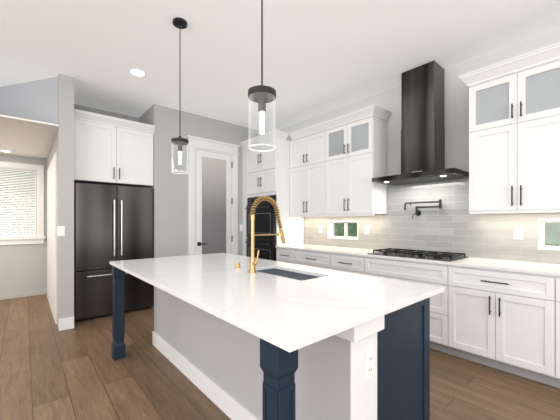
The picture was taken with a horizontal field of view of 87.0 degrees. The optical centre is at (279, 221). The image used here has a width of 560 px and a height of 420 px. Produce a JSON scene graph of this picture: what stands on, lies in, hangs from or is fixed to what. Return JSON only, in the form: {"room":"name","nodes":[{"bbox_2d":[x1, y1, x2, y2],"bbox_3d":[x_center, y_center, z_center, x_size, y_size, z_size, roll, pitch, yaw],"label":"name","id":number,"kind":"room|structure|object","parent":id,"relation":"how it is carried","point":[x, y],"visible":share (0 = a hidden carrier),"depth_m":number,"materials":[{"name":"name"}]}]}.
{"room":"kitchen","nodes":[
{"label":"kitchen","id":0,"kind":"room"},
{"bbox_2d":[0,154,46,295],"bbox_3d":[-5.863,0.080,4.021,4.215,2.440,0.160,0,0,-41],"label":"wall","id":1,"kind":"structure","parent":0,"point":[23,268],"depth_m":5.15,"materials":[{"name":"grey paint"}]},
{"bbox_2d":[0,161,44,244],"bbox_3d":[-4.799,-0.315,4.909,1.395,1.400,0.195,0,0,-41],"label":"window","id":2,"kind":"structure","parent":1,"relation":"in","point":[36,237],"depth_m":5.17,"materials":[{"name":"white"}]},
{"bbox_2d":[0,291,45,299],"bbox_3d":[-5.805,1.270,3.955,4.215,0.060,0.016,0,0,-41],"label":"baseboard","id":3,"kind":"structure","parent":1,"relation":"attached to","point":[39,292],"depth_m":5.11,"materials":[{"name":"white wood"}]},
{"bbox_2d":[0,76,57,123],"bbox_3d":[-3.915,-1.470,4.035,2.550,0.620,0.160,0,0,16],"label":"wall","id":4,"kind":"structure","parent":0,"point":[36,100],"depth_m":3.72,"materials":[{"name":"grey paint"}]},
{"bbox_2d":[0,114,58,158],"bbox_3d":[-5.070,-1.150,3.108,4.215,0.020,2.580,0,0,-41],"label":"ceiling","id":5,"kind":"structure","parent":0,"point":[26,137],"depth_m":3.93,"materials":[{"name":"white paint"}]},
{"bbox_2d":[47,73,74,329],"bbox_3d":[-3.375,-0.240,4.485,0.150,3.080,2.400,0,0,-41],"label":"wall","id":6,"kind":"structure","parent":0,"point":[63,143],"depth_m":3.58,"materials":[{"name":"grey paint"}]},
{"bbox_2d":[46,152,56,323],"bbox_3d":[-3.443,0.205,4.440,0.012,2.190,1.780,0,0,-41],"label":"wall","id":7,"kind":"structure","parent":6,"relation":"attached to","point":[51,292],"depth_m":4.15,"materials":[{"name":"white paint"}]},
{"bbox_2d":[57,226,64,235],"bbox_3d":[-2.627,0.110,3.539,0.075,0.120,0.010,0,0,-41],"label":"light switch","id":8,"kind":"object","parent":6,"relation":"attached to","point":[60,230],"visible":1,"depth_m":3.54,"materials":[{"name":"white plastic"}]},
{"bbox_2d":[75,104,138,121],"bbox_3d":[-2.774,-0.240,4.795,1.105,3.080,0.120,0,0,-41],"label":"wall","id":9,"kind":"structure","parent":0,"point":[79,107],"depth_m":4.71,"materials":[{"name":"grey paint"}]},
{"bbox_2d":[74,109,154,186],"bbox_3d":[-2.462,-0.990,4.322,1.009,0.890,0.684,0,0,-41],"label":"upper cabinet","id":10,"kind":"object","parent":9,"relation":"attached to","point":[109,150],"visible":0.85,"depth_m":4.08,"materials":[{"name":"white wood"}]},
{"bbox_2d":[139,107,150,187],"bbox_3d":[-2.154,-0.240,4.831,0.120,3.080,0.600,0,0,-41],"label":"wall","id":11,"kind":"structure","parent":0,"point":[145,118],"depth_m":4.72,"materials":[{"name":"grey paint"}]},
{"bbox_2d":[151,104,266,307],"bbox_3d":[-1.050,-0.240,5.285,2.380,3.080,0.160,0,0,-41],"label":"wall","id":12,"kind":"structure","parent":0,"point":[170,213],"depth_m":4.66,"materials":[{"name":"grey paint"}]},
{"bbox_2d":[187,135,239,254],"bbox_3d":[-1.124,-0.050,5.087,0.990,2.700,0.042,0,0,-41],"label":"door frame","id":13,"kind":"structure","parent":12,"relation":"attached to","point":[199,143],"depth_m":4.92,"materials":[{"name":"white wood"}]},
{"bbox_2d":[196,149,232,254],"bbox_3d":[-1.108,0.046,5.083,0.698,2.492,0.068,0,0,-41],"label":"pantry door","id":14,"kind":"structure","parent":12,"relation":"in","point":[214,200],"depth_m":5.09,"materials":[{"name":"white glass"}]},
{"bbox_2d":[0,294,559,419],"bbox_3d":[-1.283,1.340,1.402,8.100,0.080,12.200,0,0,-41],"label":"floor","id":15,"kind":"structure","parent":0,"point":[49,370],"depth_m":2.39,"materials":[{"name":"brown wood"}]},
{"bbox_2d":[74,182,152,320],"bbox_3d":[-2.483,0.392,4.345,0.955,1.813,0.821,0,0,-41],"label":"fridge","id":16,"kind":"object","parent":15,"relation":"on","point":[113,222],"visible":0.79,"depth_m":4.01,"materials":[{"name":"black metal"}]},
{"bbox_2d":[239,129,303,260],"bbox_3d":[-0.153,-0.080,5.266,0.723,2.760,1.038,0,0,-41],"label":"tall cabinet","id":17,"kind":"object","parent":15,"relation":"on","point":[265,173],"visible":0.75,"depth_m":4.96,"materials":[{"name":"white wood"}]},
{"bbox_2d":[111,265,438,419],"bbox_3d":[-0.346,0.856,2.335,1.267,0.889,2.550,0,0,-41],"label":"kitchen island","id":18,"kind":"object","parent":15,"relation":"on","point":[245,374],"depth_m":1.62,"materials":[{"name":"blue wood"}]},
{"bbox_2d":[109,253,444,352],"bbox_3d":[-0.346,0.398,2.314,1.250,0.026,2.590,0,0,-41],"label":"island countertop","id":19,"kind":"structure","parent":18,"relation":"on","point":[295,314],"depth_m":1.59,"materials":[{"name":"white stone"}]},
{"bbox_2d":[249,196,285,272],"bbox_3d":[-0.086,0.089,2.337,0.363,0.591,0.086,0,0,-41],"label":"faucet","id":20,"kind":"object","parent":19,"relation":"on","point":[253,263],"visible":1,"depth_m":2.26,"materials":[{"name":"gold metal"}]},
{"bbox_2d":[364,348,374,379],"bbox_3d":[0.405,0.640,1.330,0.075,0.120,0.008,0,0,-41],"label":"outlet","id":21,"kind":"object","parent":18,"relation":"attached to","point":[369,363],"visible":1,"depth_m":1.32,"materials":[{"name":"white plastic"}]},
{"bbox_2d":[277,248,294,263],"bbox_3d":[0.324,0.856,4.786,0.632,0.889,0.444,0,0,-41],"label":"base cabinet","id":22,"kind":"object","parent":15,"relation":"on","point":[287,255],"depth_m":4.56,"materials":[{"name":"white wood"}]},
{"bbox_2d":[295,248,330,268],"bbox_3d":[0.687,0.856,4.367,0.632,0.889,0.665,0,0,-41],"label":"base cabinet","id":23,"kind":"object","parent":15,"relation":"on","point":[313,259],"depth_m":4.13,"materials":[{"name":"white wood"}]},
{"bbox_2d":[331,252,362,273],"bbox_3d":[1.074,0.856,3.921,0.632,0.889,0.515,0,0,-41],"label":"base cabinet","id":24,"kind":"object","parent":15,"relation":"on","point":[352,264],"depth_m":3.70,"materials":[{"name":"white wood"}]},
{"bbox_2d":[363,256,454,355],"bbox_3d":[1.564,0.856,3.357,0.632,0.889,0.980,0,0,-41],"label":"base cabinet","id":25,"kind":"object","parent":15,"relation":"on","point":[442,305],"depth_m":2.92,"materials":[{"name":"white wood"}]},
{"bbox_2d":[455,268,559,387],"bbox_3d":[2.113,0.856,2.724,0.632,0.889,0.815,0,0,-41],"label":"base cabinet","id":26,"kind":"object","parent":15,"relation":"on","point":[502,315],"depth_m":2.47,"materials":[{"name":"white wood"}]},
{"bbox_2d":[275,244,559,275],"bbox_3d":[1.920,0.398,2.928,0.643,0.026,5.346,0,0,-41],"label":"countertop","id":27,"kind":"structure","parent":26,"relation":"on","point":[470,262],"depth_m":2.88,"materials":[{"name":"white stone"}]},
{"bbox_2d":[368,248,467,261],"bbox_3d":[1.542,0.361,3.364,0.510,0.045,0.910,0,0,-41],"label":"cooktop","id":28,"kind":"object","parent":27,"relation":"in","point":[431,255],"visible":1,"depth_m":3.23,"materials":[{"name":"black metal"}]},
{"bbox_2d":[0,0,559,131],"bbox_3d":[-0.955,-1.840,1.025,8.100,0.120,11.200,0,0,-41],"label":"ceiling","id":29,"kind":"structure","parent":0,"point":[321,57],"depth_m":2.98,"materials":[{"name":"white paint"}]},
{"bbox_2d":[129,69,145,75],"bbox_3d":[-1.694,-1.776,3.508,0.174,0.007,0.174,0,0,-41],"label":"recessed light","id":30,"kind":"object","parent":29,"relation":"in","point":[137,72],"visible":1,"depth_m":3.50,"materials":[{"name":"white plastic"}]},
{"bbox_2d":[171,17,188,173],"bbox_3d":[-0.890,-1.109,2.626,0.146,1.341,0.146,0,0,-41],"label":"pendant light","id":31,"kind":"object","parent":29,"relation":"hanging from","point":[179,23],"visible":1,"depth_m":2.62,"materials":[{"name":"black"}]},
{"bbox_2d":[248,0,275,151],"bbox_3d":[-0.093,-1.079,1.523,0.146,1.400,0.146,0,0,-41],"label":"pendant light","id":32,"kind":"object","parent":29,"relation":"hanging from","point":[261,95],"visible":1,"depth_m":1.51,"materials":[{"name":"black"}]},
{"bbox_2d":[279,27,559,263],"bbox_3d":[2.363,-0.240,3.044,0.160,3.080,9.900,0,0,-41],"label":"wall","id":33,"kind":"structure","parent":0,"point":[456,107],"depth_m":3.37,"materials":[{"name":"paint"}]},
{"bbox_2d":[289,120,328,215],"bbox_3d":[0.558,-0.785,4.726,0.339,1.350,0.841,0,0,-41],"label":"upper cabinet","id":34,"kind":"object","parent":33,"relation":"attached to","point":[308,148],"depth_m":4.58,"materials":[{"name":"white wood"}]},
{"bbox_2d":[328,221,357,239],"bbox_3d":[1.009,0.120,4.576,0.142,0.280,0.570,0,0,-41],"label":"window","id":35,"kind":"structure","parent":33,"relation":"in","point":[331,233],"depth_m":4.61,"materials":[{"name":"white"}]},
{"bbox_2d":[329,108,388,215],"bbox_3d":[1.032,-0.785,4.180,0.339,1.350,0.840,0,0,-41],"label":"upper cabinet","id":36,"kind":"object","parent":33,"relation":"attached to","point":[337,164],"depth_m":3.94,"materials":[{"name":"white wood"}]},
{"bbox_2d":[372,60,468,184],"bbox_3d":[1.605,-1.127,3.412,0.497,1.301,0.915,0,0,-41],"label":"range hood","id":37,"kind":"object","parent":33,"relation":"attached to","point":[422,129],"visible":0.94,"depth_m":3.35,"materials":[{"name":"black metal"}]},
{"bbox_2d":[304,171,559,263],"bbox_3d":[2.195,-0.087,3.110,0.008,0.945,5.420,0,0,-41],"label":"tile","id":38,"kind":"structure","parent":33,"relation":"attached to","point":[453,225],"depth_m":3.45,"materials":[{"name":"grey tile"}]},
{"bbox_2d":[364,225,368,233],"bbox_3d":[1.235,0.110,4.203,0.008,0.120,0.075,0,0,-41],"label":"outlet","id":39,"kind":"object","parent":38,"relation":"attached to","point":[366,229],"visible":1,"depth_m":4.20,"materials":[{"name":"white plastic"}]},
{"bbox_2d":[404,199,441,218],"bbox_3d":[1.727,-0.150,3.566,0.098,0.221,0.433,0,0,-41],"label":"pot filler","id":40,"kind":"object","parent":38,"relation":"attached to","point":[417,212],"visible":0.98,"depth_m":3.57,"materials":[{"name":"black"}]},
{"bbox_2d":[513,227,522,238],"bbox_3d":[2.353,0.110,2.915,0.008,0.120,0.075,0,0,-41],"label":"outlet","id":41,"kind":"object","parent":38,"relation":"attached to","point":[517,232],"visible":1,"depth_m":2.91,"materials":[{"name":"white plastic"}]},
{"bbox_2d":[466,42,559,213],"bbox_3d":[2.280,-0.785,2.742,0.339,1.350,0.826,0,0,-41],"label":"upper cabinet","id":42,"kind":"object","parent":33,"relation":"attached to","point":[514,134],"depth_m":2.65,"materials":[{"name":"painted wood"},{"name":"glass"}]},
{"bbox_2d":[538,219,559,249],"bbox_3d":[2.683,0.115,2.646,0.142,0.290,0.540,0,0,-41],"label":"window","id":43,"kind":"structure","parent":33,"relation":"in","point":[541,234],"depth_m":2.80,"materials":[{"name":"white wood"}]},
{"label":"outside","id":44,"kind":"structure","parent":0,"visible":0},
{"bbox_2d":[0,170,559,245],"bbox_3d":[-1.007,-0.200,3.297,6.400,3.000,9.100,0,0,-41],"label":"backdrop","id":45,"kind":"structure","parent":44,"point":[552,230],"depth_m":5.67,"materials":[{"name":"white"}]}
]}

